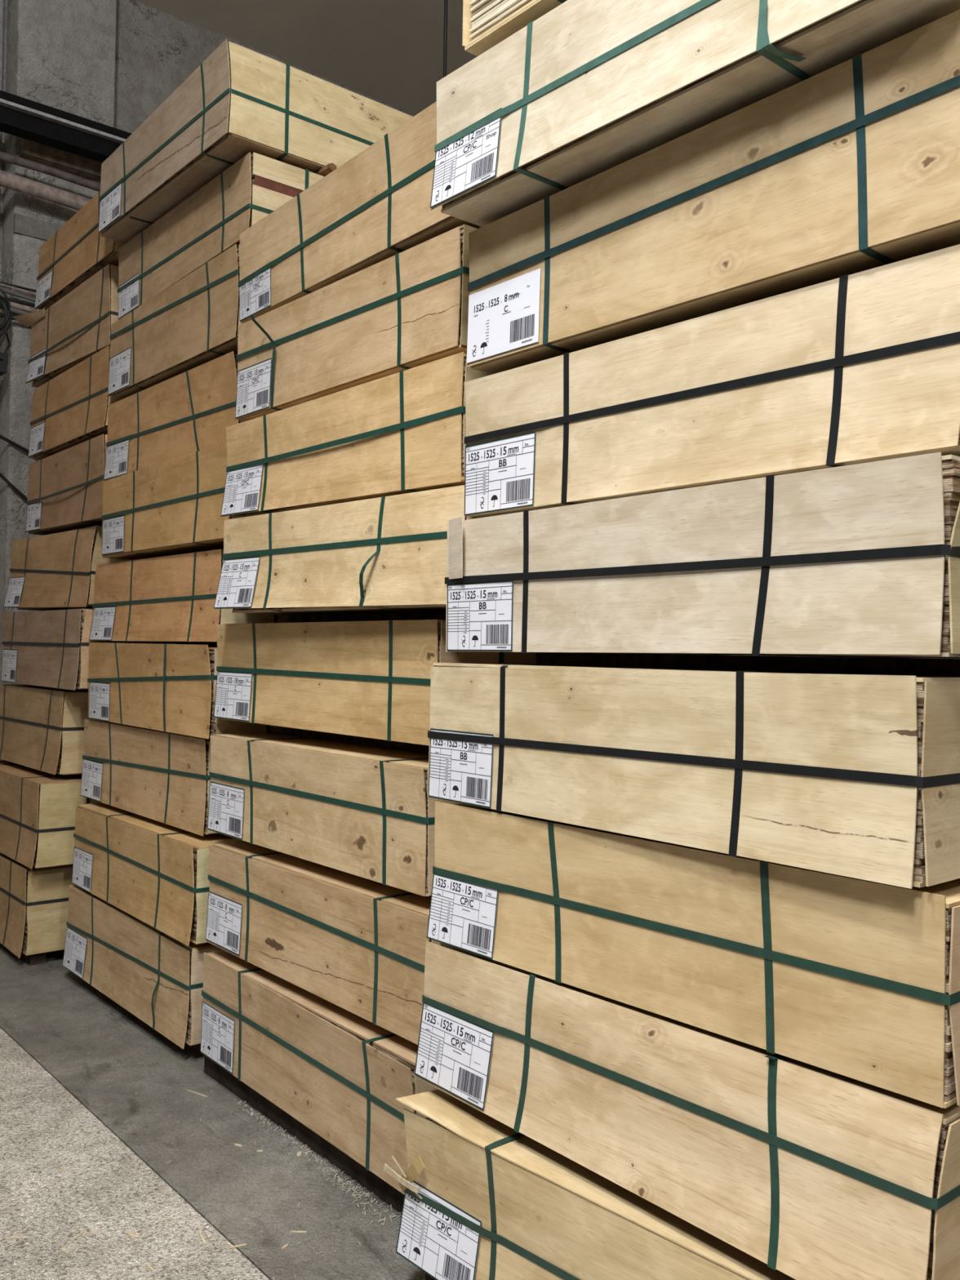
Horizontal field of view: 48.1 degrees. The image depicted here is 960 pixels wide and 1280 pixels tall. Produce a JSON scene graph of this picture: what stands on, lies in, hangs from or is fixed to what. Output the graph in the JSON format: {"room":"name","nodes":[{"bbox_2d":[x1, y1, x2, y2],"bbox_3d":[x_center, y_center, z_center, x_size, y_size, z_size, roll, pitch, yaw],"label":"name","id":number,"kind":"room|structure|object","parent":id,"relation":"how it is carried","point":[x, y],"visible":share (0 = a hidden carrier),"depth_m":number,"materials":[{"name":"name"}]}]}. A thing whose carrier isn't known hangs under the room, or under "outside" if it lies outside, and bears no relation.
{"room":"lumber warehouse","nodes":[
{"label":"lumber warehouse","id":0,"kind":"room"},
{"bbox_2d":[0,0,116,759],"bbox_3d":[-3.307,-1.761,8.355,0.730,7.200,0.322,2,-1,-40],"label":"wall","id":1,"kind":"structure","parent":0,"point":[60,54],"depth_m":8.14,"materials":[{"name":"paint"}]},
{"bbox_2d":[0,312,17,320],"bbox_3d":[-3.561,-2.351,7.876,1.725,0.162,0.062,2,-1,-40],"label":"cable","id":2,"kind":"object","parent":1,"relation":"attached to","point":[2,315],"visible":0.09,"depth_m":7.90,"materials":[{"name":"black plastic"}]},
{"bbox_2d":[0,472,26,501],"bbox_3d":[-3.422,-1.131,8.043,1.014,0.750,0.024,2,-1,-40],"label":"cable","id":3,"kind":"object","parent":1,"relation":"attached to","point":[2,476],"visible":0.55,"depth_m":8.00,"materials":[{"name":"black plastic"}]},
{"bbox_2d":[0,303,30,315],"bbox_3d":[-3.560,-2.391,7.877,1.726,0.170,0.070,2,-1,-40],"label":"cable","id":4,"kind":"object","parent":1,"relation":"attached to","point":[14,310],"visible":0.21,"depth_m":7.96,"materials":[{"name":"grey plastic"}]},
{"bbox_2d":[0,434,34,456],"bbox_3d":[-3.417,-1.451,8.047,1.011,0.493,0.026,2,-1,-40],"label":"cable","id":5,"kind":"object","parent":1,"relation":"attached to","point":[2,437],"visible":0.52,"depth_m":8.00,"materials":[{"name":"black plastic"}]},
{"bbox_2d":[0,287,35,302],"bbox_3d":[-3.558,-2.516,7.878,1.725,0.162,0.062,2,-1,-40],"label":"cable","id":6,"kind":"object","parent":1,"relation":"attached to","point":[6,291],"visible":0.29,"depth_m":7.97,"materials":[{"name":"grey plastic"}]},
{"bbox_2d":[0,283,35,296],"bbox_3d":[-3.557,-2.561,7.879,1.724,0.154,0.054,2,-1,-40],"label":"pipe","id":7,"kind":"object","parent":1,"relation":"attached to","point":[1,284],"visible":0.39,"depth_m":7.97,"materials":[{"name":"metal"}]},
{"bbox_2d":[0,281,35,292],"bbox_3d":[-3.557,-2.586,7.879,1.723,0.150,0.050,2,-1,-40],"label":"cable","id":8,"kind":"object","parent":1,"relation":"attached to","point":[6,283],"visible":0.4,"depth_m":7.98,"materials":[{"name":"black plastic"}]},
{"bbox_2d":[4,297,39,309],"bbox_3d":[-3.559,-2.476,7.878,1.724,0.156,0.056,2,-1,-40],"label":"cable","id":9,"kind":"object","parent":1,"relation":"attached to","point":[17,301],"visible":0.18,"depth_m":7.99,"materials":[{"name":"black plastic"}]},
{"bbox_2d":[9,301,39,312],"bbox_3d":[-3.559,-2.436,7.878,1.727,0.173,0.074,2,-1,-40],"label":"cable","id":10,"kind":"object","parent":1,"relation":"attached to","point":[30,309],"visible":0.26,"depth_m":7.99,"materials":[{"name":"paint"}]},
{"bbox_2d":[0,288,11,334],"bbox_3d":[-3.525,-2.368,7.759,0.283,0.380,0.073,2,-1,-40],"label":"cable coil","id":11,"kind":"object","parent":10,"relation":"hanging from","point":[5,303],"visible":1,"depth_m":7.81,"materials":[{"name":"black rubber"}]},
{"bbox_2d":[4,333,10,352],"bbox_3d":[-3.474,-2.159,7.891,0.052,0.184,0.034,2,-1,-40],"label":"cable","id":12,"kind":"object","parent":11,"relation":"hanging from","point":[6,335],"visible":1,"depth_m":7.89,"materials":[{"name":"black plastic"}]},
{"bbox_2d":[0,351,8,376],"bbox_3d":[-3.535,-2.030,7.892,0.105,0.140,0.160,2,-1,-40],"label":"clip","id":13,"kind":"object","parent":12,"relation":"hanging from","point":[3,356],"visible":1,"depth_m":7.86,"materials":[{"name":"black"}]},
{"bbox_2d":[13,213,62,240],"bbox_3d":[-3.188,-3.100,8.257,0.740,0.140,0.030,2,-1,-40],"label":"trim","id":14,"kind":"structure","parent":1,"relation":"attached to","point":[23,224],"depth_m":8.10,"materials":[{"name":"grey concrete"}]},
{"bbox_2d":[0,169,90,210],"bbox_3d":[-3.120,-3.296,8.065,3.403,0.220,0.110,2,-1,-40],"label":"pipe","id":15,"kind":"object","parent":1,"relation":"attached to","point":[7,180],"visible":0.32,"depth_m":7.92,"materials":[{"name":"metal"}]},
{"bbox_2d":[18,137,102,181],"bbox_3d":[-3.151,-3.680,8.230,0.690,0.150,0.095,2,-1,-40],"label":"pipe","id":16,"kind":"object","parent":1,"relation":"attached to","point":[30,150],"visible":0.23,"depth_m":8.16,"materials":[{"name":"brown metal"}]},
{"bbox_2d":[0,0,414,324],"bbox_3d":[-4.491,-1.788,7.785,13.000,7.200,0.322,2,-1,-40],"label":"wall","id":17,"kind":"structure","parent":0,"point":[156,51],"depth_m":9.03,"materials":[{"name":"paint"}]},
{"bbox_2d":[0,0,4,169],"bbox_3d":[-3.719,-1.755,8.170,0.070,7.170,0.070,2,-1,-40],"label":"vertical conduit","id":18,"kind":"object","parent":17,"relation":"attached to","point":[2,2],"visible":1,"depth_m":8.19,"materials":[{"name":"grey metal"}]},
{"bbox_2d":[0,89,131,162],"bbox_3d":[-3.143,-3.762,8.263,3.600,0.265,0.705,2,-1,-40],"label":"steel beam","id":19,"kind":"structure","parent":17,"relation":"attached to","point":[20,117],"depth_m":7.90,"materials":[{"name":"black metal"}]},
{"bbox_2d":[0,151,100,191],"bbox_3d":[-3.118,-3.454,8.067,3.402,0.165,0.060,2,-1,-40],"label":"pipe","id":20,"kind":"object","parent":19,"relation":"attached to","point":[4,157],"visible":0.32,"depth_m":7.98,"materials":[{"name":"metal"}]},
{"bbox_2d":[0,942,425,1279],"bbox_3d":[0.158,1.928,2.091,13.000,0.200,15.000,2,-1,-40],"label":"floor","id":21,"kind":"structure","parent":0,"point":[47,1001],"depth_m":3.71,"materials":[{"name":"concrete"}]},
{"bbox_2d":[5,1236,29,1239],"bbox_3d":[-1.402,1.812,3.263,0.070,0.003,0.006,1,-1,-7],"label":"chip","id":22,"kind":"object","parent":21,"relation":"on","point":[11,1237],"visible":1,"depth_m":3.26,"materials":[{"name":"beige wood"}]},
{"bbox_2d":[20,952,45,965],"bbox_3d":[-2.909,1.794,6.572,0.085,0.064,1.314,2,-1,-39],"label":"bearer","id":23,"kind":"object","parent":21,"relation":"on","point":[40,958],"visible":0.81,"depth_m":6.07,"materials":[{"name":"brown wood"}]},
{"bbox_2d":[0,852,75,958],"bbox_3d":[-2.376,1.536,6.992,1.570,0.492,1.384,2,-1,-39],"label":"package","id":24,"kind":"object","parent":23,"relation":"on","point":[34,902],"visible":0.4,"depth_m":6.07,"materials":[{"name":"brown wood"}]},
{"bbox_2d":[0,760,101,869],"bbox_3d":[-2.278,1.038,6.917,1.570,0.474,1.383,2,-1,-40],"label":"package","id":25,"kind":"object","parent":24,"relation":"on","point":[37,808],"visible":0.41,"depth_m":6.02,"materials":[{"name":"brown wood"}]},
{"bbox_2d":[0,684,100,774],"bbox_3d":[-2.210,0.540,7.056,1.570,0.477,1.376,2,-1,-40],"label":"package","id":26,"kind":"object","parent":25,"relation":"on","point":[42,728],"visible":0.41,"depth_m":6.28,"materials":[{"name":"brown wood"}]},
{"bbox_2d":[61,1247,66,1252],"bbox_3d":[-1.239,1.815,3.204,0.030,0.003,0.012,0,-1,39],"label":"chip","id":27,"kind":"object","parent":21,"relation":"on","point":[64,1249],"visible":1,"depth_m":3.20,"materials":[{"name":"beige wood"}]},
{"bbox_2d":[73,1230,84,1239],"bbox_3d":[-1.223,1.816,3.282,0.006,0.003,0.060,1,-1,14],"label":"chip","id":28,"kind":"object","parent":21,"relation":"on","point":[83,1231],"visible":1,"depth_m":3.28,"materials":[{"name":"beige wood"}]},
{"bbox_2d":[87,1230,98,1234],"bbox_3d":[-1.186,1.817,3.300,0.035,0.003,0.008,1,-1,-30],"label":"chip","id":29,"kind":"object","parent":21,"relation":"on","point":[95,1231],"visible":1,"depth_m":3.30,"materials":[{"name":"beige wood"}]},
{"bbox_2d":[126,1231,138,1237],"bbox_3d":[-1.062,1.819,3.290,0.050,0.003,0.014,1,-1,27],"label":"chip","id":30,"kind":"object","parent":21,"relation":"on","point":[129,1233],"visible":1,"depth_m":3.29,"materials":[{"name":"beige wood"}]},
{"bbox_2d":[146,1263,155,1271],"bbox_3d":[-0.954,1.819,3.116,0.050,0.003,0.006,0,-1,44],"label":"chip","id":31,"kind":"object","parent":21,"relation":"on","point":[148,1265],"visible":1,"depth_m":3.11,"materials":[{"name":"beige wood"}]},
{"bbox_2d":[186,1043,204,1055],"bbox_3d":[-1.693,1.795,5.391,0.085,0.079,1.655,2,-1,-40],"label":"bearer","id":32,"kind":"object","parent":21,"relation":"on","point":[197,1046],"visible":0.02,"depth_m":4.80,"materials":[{"name":"brown wood"}]},
{"bbox_2d":[62,884,222,1048],"bbox_3d":[-1.155,1.559,5.701,1.572,0.435,1.543,2,-1,-40],"label":"package","id":33,"kind":"object","parent":32,"relation":"on","point":[157,978],"visible":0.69,"depth_m":5.05,"materials":[{"name":"brown wood"}]},
{"bbox_2d":[186,1089,207,1097],"bbox_3d":[-1.140,1.829,4.341,0.120,0.003,0.005,1,-1,33],"label":"chip","id":34,"kind":"object","parent":21,"relation":"on","point":[187,1090],"visible":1,"depth_m":4.34,"materials":[{"name":"beige wood"}]},
{"bbox_2d":[198,1229,205,1243],"bbox_3d":[-0.851,1.822,3.288,0.010,0.003,0.090,1,-1,-28],"label":"chip","id":35,"kind":"object","parent":21,"relation":"on","point":[200,1233],"visible":1,"depth_m":3.28,"materials":[{"name":"beige wood"}]},
{"bbox_2d":[0,972,409,1279],"bbox_3d":[-1.706,1.811,3.853,1.806,0.009,4.905,2,-1,-40],"label":"wood shavings","id":36,"kind":"object","parent":21,"relation":"on","point":[251,1109],"visible":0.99,"depth_m":3.65,"materials":[{"name":"beige wood"}]},
{"bbox_2d":[226,1243,246,1248],"bbox_3d":[-0.730,1.824,3.238,0.060,0.003,0.007,1,-1,-25],"label":"chip","id":37,"kind":"object","parent":21,"relation":"on","point":[245,1244],"visible":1,"depth_m":3.23,"materials":[{"name":"beige wood"}]},
{"bbox_2d":[289,1231,306,1232],"bbox_3d":[-0.561,1.828,3.323,0.055,0.003,0.007,1,-1,-1],"label":"chip","id":38,"kind":"object","parent":21,"relation":"on","point":[290,1231],"visible":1,"depth_m":3.32,"materials":[{"name":"beige wood"}]},
{"bbox_2d":[204,1055,404,1213],"bbox_3d":[-0.648,1.782,3.994,0.085,0.109,1.545,2,-1,-39],"label":"bearer","id":39,"kind":"object","parent":21,"relation":"on","point":[388,1194],"visible":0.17,"depth_m":3.90,"materials":[{"name":"brown wood"}]},
{"bbox_2d":[200,950,437,1194],"bbox_3d":[-0.091,1.535,4.386,1.569,0.419,1.542,2,-1,-39],"label":"package","id":40,"kind":"object","parent":39,"relation":"on","point":[340,1074],"visible":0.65,"depth_m":3.80,"materials":[{"name":"brown wood"}]},
{"bbox_2d":[425,1272,435,1279],"bbox_3d":[0.362,1.774,2.504,0.085,0.125,1.475,2,-1,-41],"label":"bearer","id":41,"kind":"object","parent":21,"relation":"on","point":[428,1277],"visible":0.02,"depth_m":3.02,"materials":[{"name":"brown wood"}]},
{"bbox_3d":[1.280,1.799,3.299,0.085,0.125,1.475,2,-1,-41],"label":"bearer","id":42,"kind":"object","parent":21,"relation":"on","visible":0},
{"bbox_2d":[395,1088,795,1279],"bbox_3d":[0.881,1.512,2.943,1.622,0.428,1.554,2,-1,-41],"label":"package","id":43,"kind":"object","parent":42,"relation":"on","point":[497,1202],"visible":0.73,"depth_m":2.69,"materials":[{"name":"brown wood"}]},
{"bbox_2d":[383,1155,424,1199],"bbox_3d":[-0.205,1.474,2.975,0.033,0.140,0.173,2,-1,-40],"label":"wood splinter","id":44,"kind":"object","parent":43,"relation":"attached to","point":[405,1181],"visible":1,"depth_m":2.95,"materials":[{"name":"brown wood"}]},
{"bbox_2d":[409,1205,466,1253],"bbox_3d":[-0.114,1.621,2.880,0.023,0.141,0.259,2,-1,-41],"label":"print","id":45,"kind":"object","parent":43,"relation":"attached to","point":[432,1230],"depth_m":2.90,"materials":[{"name":"grey paper"}]},
{"bbox_3d":[1.281,1.313,3.347,0.085,0.040,1.425,2,-1,-40],"label":"bearer","id":46,"kind":"object","parent":43,"relation":"on","visible":0},
{"bbox_2d":[414,941,959,1279],"bbox_3d":[0.921,1.086,3.036,1.623,0.395,1.540,2,-1,-40],"label":"package","id":47,"kind":"object","parent":46,"relation":"on","point":[809,1171],"visible":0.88,"depth_m":2.34,"materials":[{"name":"brown wood"}]},
{"bbox_2d":[426,1028,479,1103],"bbox_3d":[-0.079,1.172,2.992,0.022,0.144,0.259,2,-1,-40],"label":"print","id":48,"kind":"object","parent":47,"relation":"attached to","point":[452,1055],"depth_m":2.98,"materials":[{"name":"grey paper"}]},
{"bbox_3d":[0.658,0.886,2.820,0.085,0.022,1.425,2,-1,-40],"label":"bearer","id":49,"kind":"object","parent":47,"relation":"on","visible":0},
{"bbox_2d":[426,801,959,1108],"bbox_3d":[0.945,0.686,3.049,1.572,0.400,1.546,2,-1,-40],"label":"package","id":50,"kind":"object","parent":49,"relation":"on","point":[857,979],"visible":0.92,"depth_m":2.36,"materials":[{"name":"brown wood"}]},
{"bbox_2d":[436,893,487,954],"bbox_3d":[-0.051,0.786,3.026,0.014,0.141,0.236,2,-1,-40],"label":"print","id":51,"kind":"object","parent":50,"relation":"attached to","point":[461,917],"depth_m":3.02,"materials":[{"name":"grey paper"}]},
{"bbox_2d":[426,662,959,888],"bbox_3d":[0.927,0.282,3.074,1.559,0.402,1.548,2,-1,-39],"label":"package","id":52,"kind":"object","parent":50,"relation":"on","point":[847,774],"visible":0.96,"depth_m":2.35,"materials":[{"name":"brown wood"}]},
{"bbox_2d":[435,749,485,804],"bbox_3d":[-0.057,0.381,3.062,0.004,0.143,0.241,2,-1,-38],"label":"print","id":53,"kind":"object","parent":52,"relation":"attached to","point":[460,774],"depth_m":3.06,"materials":[{"name":"grey paper"}]},
{"bbox_3d":[0.659,0.059,2.817,0.085,0.036,1.425,2,-1,-39],"label":"bearer","id":54,"kind":"object","parent":52,"relation":"on","visible":0},
{"bbox_2d":[444,452,959,659],"bbox_3d":[0.985,-0.142,3.046,1.566,0.388,1.585,2,-1,-39],"label":"package","id":55,"kind":"object","parent":54,"relation":"on","point":[862,560],"visible":1,"depth_m":2.36,"materials":[{"name":"brown wood"}]},
{"bbox_2d":[453,598,506,648],"bbox_3d":[-0.003,-0.047,3.052,0.001,0.139,0.246,2,-1,-39],"label":"print","id":56,"kind":"object","parent":55,"relation":"on","point":[477,623],"depth_m":3.05,"materials":[{"name":"grey paper"}]},
{"bbox_3d":[0.724,-0.349,2.888,0.085,0.022,1.425,2,-1,-40],"label":"bearer","id":57,"kind":"object","parent":55,"relation":"on","visible":0},
{"bbox_2d":[463,244,959,517],"bbox_3d":[1.031,-0.556,3.131,1.567,0.409,1.544,2,-1,-40],"label":"package","id":58,"kind":"object","parent":57,"relation":"on","point":[864,366],"visible":0.89,"depth_m":2.47,"materials":[{"name":"brown wood"}]},
{"bbox_2d":[471,453,527,504],"bbox_3d":[0.054,-0.457,3.112,0.002,0.148,0.259,2,-1,-39],"label":"print","id":59,"kind":"object","parent":58,"relation":"attached to","point":[496,478],"depth_m":3.11,"materials":[{"name":"grey paper"}]},
{"bbox_2d":[135,0,476,115],"bbox_3d":[0.363,-5.458,2.239,13.200,0.220,15.000,2,-1,-40],"label":"ceiling","id":60,"kind":"structure","parent":0,"point":[390,52],"depth_m":9.42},
{"bbox_2d":[443,0,448,77],"bbox_3d":[-0.246,-3.809,7.445,0.024,2.980,0.024,2,-1,-40],"label":"cable","id":61,"kind":"object","parent":60,"relation":"hanging from","point":[445,39],"visible":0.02,"depth_m":7.44,"materials":[{"name":"black plastic"}]},
{"bbox_3d":[-0.364,0.846,4.247,0.085,0.045,1.425,2,-1,-40],"label":"bearer","id":62,"kind":"object","parent":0,"visible":0},
{"bbox_2d":[207,732,459,896],"bbox_3d":[-0.069,0.625,4.481,1.557,0.415,1.544,2,-1,-40],"label":"package","id":63,"kind":"object","parent":62,"relation":"on","point":[363,810],"visible":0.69,"depth_m":3.88,"materials":[{"name":"brown wood"}]},
{"bbox_2d":[283,727,429,751],"bbox_3d":[-0.382,0.383,4.272,0.085,0.059,1.425,2,-1,-40],"label":"bearer","id":64,"kind":"object","parent":63,"relation":"on","point":[331,735],"visible":0.23,"depth_m":4.33,"materials":[{"name":"brown wood"}]},
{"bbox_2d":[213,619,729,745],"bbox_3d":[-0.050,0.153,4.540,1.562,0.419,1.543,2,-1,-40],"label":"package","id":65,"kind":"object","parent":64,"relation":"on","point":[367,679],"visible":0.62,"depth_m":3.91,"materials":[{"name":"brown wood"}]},
{"bbox_3d":[-0.319,-0.082,4.069,0.086,0.039,1.425,2,-1,-41],"label":"bearer","id":66,"kind":"object","parent":65,"relation":"on","visible":0},
{"bbox_2d":[213,484,479,615],"bbox_3d":[0.017,-0.285,4.347,1.603,0.386,1.540,2,-1,-41],"label":"package","id":67,"kind":"object","parent":66,"relation":"on","point":[384,554],"visible":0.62,"depth_m":3.78,"materials":[{"name":"brown wood"}]},
{"bbox_2d":[223,569,251,605],"bbox_3d":[-0.975,-0.207,4.303,0.025,0.144,0.247,2,-1,-41],"label":"print","id":68,"kind":"object","parent":67,"relation":"attached to","point":[237,583],"depth_m":4.29,"materials":[{"name":"grey paper"}]},
{"bbox_2d":[220,351,493,519],"bbox_3d":[0.017,-0.687,4.424,1.578,0.408,1.542,2,-1,-40],"label":"package","id":69,"kind":"object","parent":67,"relation":"on","point":[402,432],"visible":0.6,"depth_m":3.80,"materials":[{"name":"brown wood"}]},
{"bbox_3d":[-0.318,-0.911,4.226,0.085,0.036,1.425,2,-1,-40],"label":"bearer","id":70,"kind":"object","parent":69,"relation":"on","visible":0},
{"bbox_2d":[235,224,477,421],"bbox_3d":[0.010,-1.126,4.488,1.629,0.412,1.544,2,-1,-40],"label":"package","id":71,"kind":"object","parent":70,"relation":"on","point":[407,309],"visible":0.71,"depth_m":3.88,"materials":[{"name":"brown wood"}]},
{"bbox_2d":[238,101,481,323],"bbox_3d":[0.036,-1.539,4.500,1.570,0.394,1.544,2,-1,-39],"label":"package","id":72,"kind":"object","parent":71,"relation":"on","point":[374,207],"visible":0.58,"depth_m":3.94,"materials":[{"name":"brown wood"}]},
{"bbox_3d":[-0.422,1.302,4.127,0.085,0.041,1.425,2,-1,-40],"label":"bearer","id":73,"kind":"object","parent":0,"visible":0},
{"bbox_2d":[205,840,440,1044],"bbox_3d":[-0.058,1.082,4.420,1.557,0.419,1.541,2,-1,-40],"label":"package","id":74,"kind":"object","parent":73,"relation":"on","point":[357,944],"visible":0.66,"depth_m":3.83,"materials":[{"name":"brown wood"}]},
{"bbox_3d":[-1.336,-0.847,5.516,0.085,0.024,1.425,2,-1,-40],"label":"bearer","id":75,"kind":"object","parent":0,"visible":0},
{"bbox_2d":[103,351,244,480],"bbox_3d":[-0.973,-1.061,5.806,1.565,0.425,1.543,2,-1,-40],"label":"package","id":76,"kind":"object","parent":75,"relation":"on","point":[190,411],"visible":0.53,"depth_m":5.24,"materials":[{"name":"brown wood"}]},
{"bbox_3d":[-1.400,0.885,5.599,0.085,0.028,1.425,2,-1,-40],"label":"bearer","id":77,"kind":"object","parent":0,"visible":0},
{"bbox_2d":[80,719,218,835],"bbox_3d":[-1.108,0.667,5.829,1.554,0.430,1.543,2,-1,-40],"label":"package","id":78,"kind":"object","parent":77,"relation":"on","point":[158,775],"visible":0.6,"depth_m":5.22,"materials":[{"name":"brown wood"}]},
{"bbox_2d":[87,642,283,738],"bbox_3d":[-1.060,0.238,5.740,1.567,0.417,1.545,2,-1,-39],"label":"package","id":79,"kind":"object","parent":78,"relation":"on","point":[166,687],"visible":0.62,"depth_m":5.09,"materials":[{"name":"brown wood"}]},
{"bbox_2d":[150,642,217,646],"bbox_3d":[-1.363,0.028,5.523,0.085,0.022,1.425,2,-1,-40],"label":"bearer","id":80,"kind":"object","parent":79,"relation":"on","point":[208,644],"visible":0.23,"depth_m":5.59,"materials":[{"name":"brown wood"}]},
{"bbox_2d":[88,549,291,643],"bbox_3d":[-1.041,-0.184,5.779,1.568,0.421,1.543,2,-1,-40],"label":"package","id":81,"kind":"object","parent":80,"relation":"on","point":[171,598],"visible":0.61,"depth_m":5.18,"materials":[{"name":"brown wood"}]},
{"bbox_3d":[-1.462,1.327,5.405,0.085,0.025,1.425,2,-1,-39],"label":"bearer","id":82,"kind":"object","parent":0,"visible":0},
{"bbox_2d":[71,802,242,946],"bbox_3d":[-1.113,1.113,5.676,1.567,0.429,1.547,2,-1,-39],"label":"package","id":83,"kind":"object","parent":82,"relation":"on","point":[157,873],"visible":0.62,"depth_m":5.03,"materials":[{"name":"brown wood"}]},
{"bbox_3d":[-1.494,-2.096,7.276,0.085,0.030,1.264,2,-1,-40],"label":"bearer","id":84,"kind":"object","parent":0,"visible":0},
{"bbox_2d":[34,191,125,310],"bbox_3d":[-1.860,-2.340,6.963,1.560,0.439,1.379,2,-1,-40],"label":"package","id":85,"kind":"object","parent":84,"relation":"on","point":[76,251],"visible":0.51,"depth_m":6.48,"materials":[{"name":"brown wood"}]},
{"bbox_3d":[-2.266,-0.661,6.670,0.085,0.034,1.264,2,-1,-40],"label":"bearer","id":86,"kind":"object","parent":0,"visible":0},
{"bbox_2d":[25,434,107,535],"bbox_3d":[-1.923,-0.895,6.943,1.568,0.466,1.382,2,-1,-40],"label":"package","id":87,"kind":"object","parent":86,"relation":"on","point":[65,486],"visible":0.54,"depth_m":6.40,"materials":[{"name":"brown wood"}]},
{"bbox_3d":[-2.242,-1.151,6.686,0.085,0.035,1.264,2,-1,-40],"label":"bearer","id":88,"kind":"object","parent":87,"relation":"on","visible":0},
{"bbox_2d":[28,346,119,459],"bbox_3d":[-1.903,-1.389,6.957,1.567,0.460,1.382,2,-1,-40],"label":"package","id":89,"kind":"object","parent":88,"relation":"on","point":[69,410],"visible":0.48,"depth_m":6.40,"materials":[{"name":"brown wood"}]},
{"bbox_2d":[12,263,118,387],"bbox_3d":[-1.979,-1.870,7.021,1.648,0.454,1.431,2,-1,-40],"label":"package","id":90,"kind":"object","parent":89,"relation":"on","point":[77,326],"visible":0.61,"depth_m":6.46,"materials":[{"name":"brown wood"}]},
{"bbox_3d":[-2.397,0.288,6.588,0.085,0.022,1.264,2,-1,-40],"label":"bearer","id":91,"kind":"object","parent":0,"visible":0},
{"bbox_2d":[1,608,150,690],"bbox_3d":[-2.037,0.065,6.874,1.559,0.452,1.386,2,-1,-40],"label":"package","id":92,"kind":"object","parent":91,"relation":"on","point":[42,648],"visible":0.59,"depth_m":6.24,"materials":[{"name":"brown wood"}]},
{"bbox_2d":[3,525,131,610],"bbox_3d":[-2.072,-0.406,7.069,1.609,0.468,1.383,2,-1,-40],"label":"package","id":93,"kind":"object","parent":92,"relation":"on","point":[54,571],"visible":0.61,"depth_m":6.47,"materials":[{"name":"brown wood"}]},
{"bbox_3d":[0.682,-0.782,2.816,0.085,0.032,1.425,2,-1,-40],"label":"bearer","id":94,"kind":"object","parent":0,"visible":0},
{"bbox_2d":[466,8,959,373],"bbox_3d":[1.049,-0.994,3.112,1.549,0.413,1.542,2,-1,-40],"label":"package","id":95,"kind":"object","parent":94,"relation":"on","point":[852,166],"visible":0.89,"depth_m":2.46,"materials":[{"name":"brown wood"}]},
{"bbox_2d":[474,293,532,342],"bbox_3d":[0.064,-0.904,3.083,0.003,0.145,0.259,2,-1,-40],"label":"print","id":96,"kind":"object","parent":95,"relation":"attached to","point":[519,293],"depth_m":3.06},
{"bbox_3d":[0.661,-1.224,2.821,0.085,0.034,1.425,2,-1,-40],"label":"bearer","id":97,"kind":"object","parent":95,"relation":"on","visible":0},
{"bbox_2d":[430,0,959,226],"bbox_3d":[0.950,-1.422,3.055,1.568,0.396,1.540,2,-1,-40],"label":"package","id":98,"kind":"object","parent":97,"relation":"on","point":[585,89],"visible":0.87,"depth_m":2.64,"materials":[{"name":"brown wood"}]},
{"bbox_2d":[440,134,490,182],"bbox_3d":[-0.043,-1.334,3.028,0.013,0.137,0.240,2,-1,-40],"label":"print","id":99,"kind":"object","parent":98,"relation":"attached to","point":[468,159],"depth_m":3.02,"materials":[{"name":"grey paper"}]},
{"bbox_3d":[-1.245,-1.286,5.503,0.085,0.032,1.425,2,-1,-39],"label":"bearer","id":100,"kind":"object","parent":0,"visible":0},
{"bbox_2d":[107,244,243,399],"bbox_3d":[-0.940,-1.500,5.742,1.560,0.414,1.544,2,-1,-39],"label":"package","id":101,"kind":"object","parent":100,"relation":"on","point":[193,322],"visible":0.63,"depth_m":5.15,"materials":[{"name":"brown wood"}]},
{"bbox_2d":[117,152,324,319],"bbox_3d":[-0.896,-1.923,5.763,1.556,0.395,1.542,2,-1,-40],"label":"package","id":102,"kind":"object","parent":101,"relation":"on","point":[211,220],"visible":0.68,"depth_m":5.03,"materials":[{"name":"brown wood"}]},
{"bbox_2d":[280,160,298,167],"bbox_3d":[-1.313,-2.144,5.414,0.086,0.033,1.425,2,-1,-40],"label":"bearer","id":103,"kind":"object","parent":102,"relation":"on","point":[282,161],"visible":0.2,"depth_m":4.87,"materials":[{"name":"brown wood"}]},
{"bbox_2d":[98,39,413,243],"bbox_3d":[-0.975,-2.356,5.688,1.566,0.409,1.537,2,-1,-40],"label":"package","id":104,"kind":"object","parent":103,"relation":"on","point":[240,100],"visible":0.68,"depth_m":4.92,"materials":[{"name":"brown wood"}]},
{"bbox_2d":[314,163,336,176],"bbox_3d":[-1.164,-2.143,5.466,0.041,0.035,1.555,2,-1,-40],"label":"bearer","id":105,"kind":"object","parent":102,"relation":"on","point":[325,171],"visible":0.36,"depth_m":4.88,"materials":[{"name":"brown wood"}]},
{"bbox_3d":[-1.254,-0.410,5.425,0.085,0.036,1.425,2,-1,-40],"label":"bearer","id":106,"kind":"object","parent":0,"visible":0},
{"bbox_2d":[101,442,232,559],"bbox_3d":[-0.958,-0.627,5.660,1.567,0.414,1.539,2,-1,-39],"label":"package","id":107,"kind":"object","parent":106,"relation":"on","point":[172,507],"visible":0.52,"depth_m":5.12,"materials":[{"name":"brown wood"}]},
{"bbox_3d":[0.590,-1.650,2.658,0.080,0.038,1.280,2,-1,-40],"label":"bearer","id":108,"kind":"object","parent":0,"visible":0},
{"bbox_2d":[462,0,567,56],"bbox_3d":[1.035,-1.860,2.974,1.541,0.408,1.530,2,-1,-40],"label":"package","id":109,"kind":"object","parent":108,"relation":"on","point":[486,24],"visible":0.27,"depth_m":2.98,"materials":[{"name":"brown wood"}]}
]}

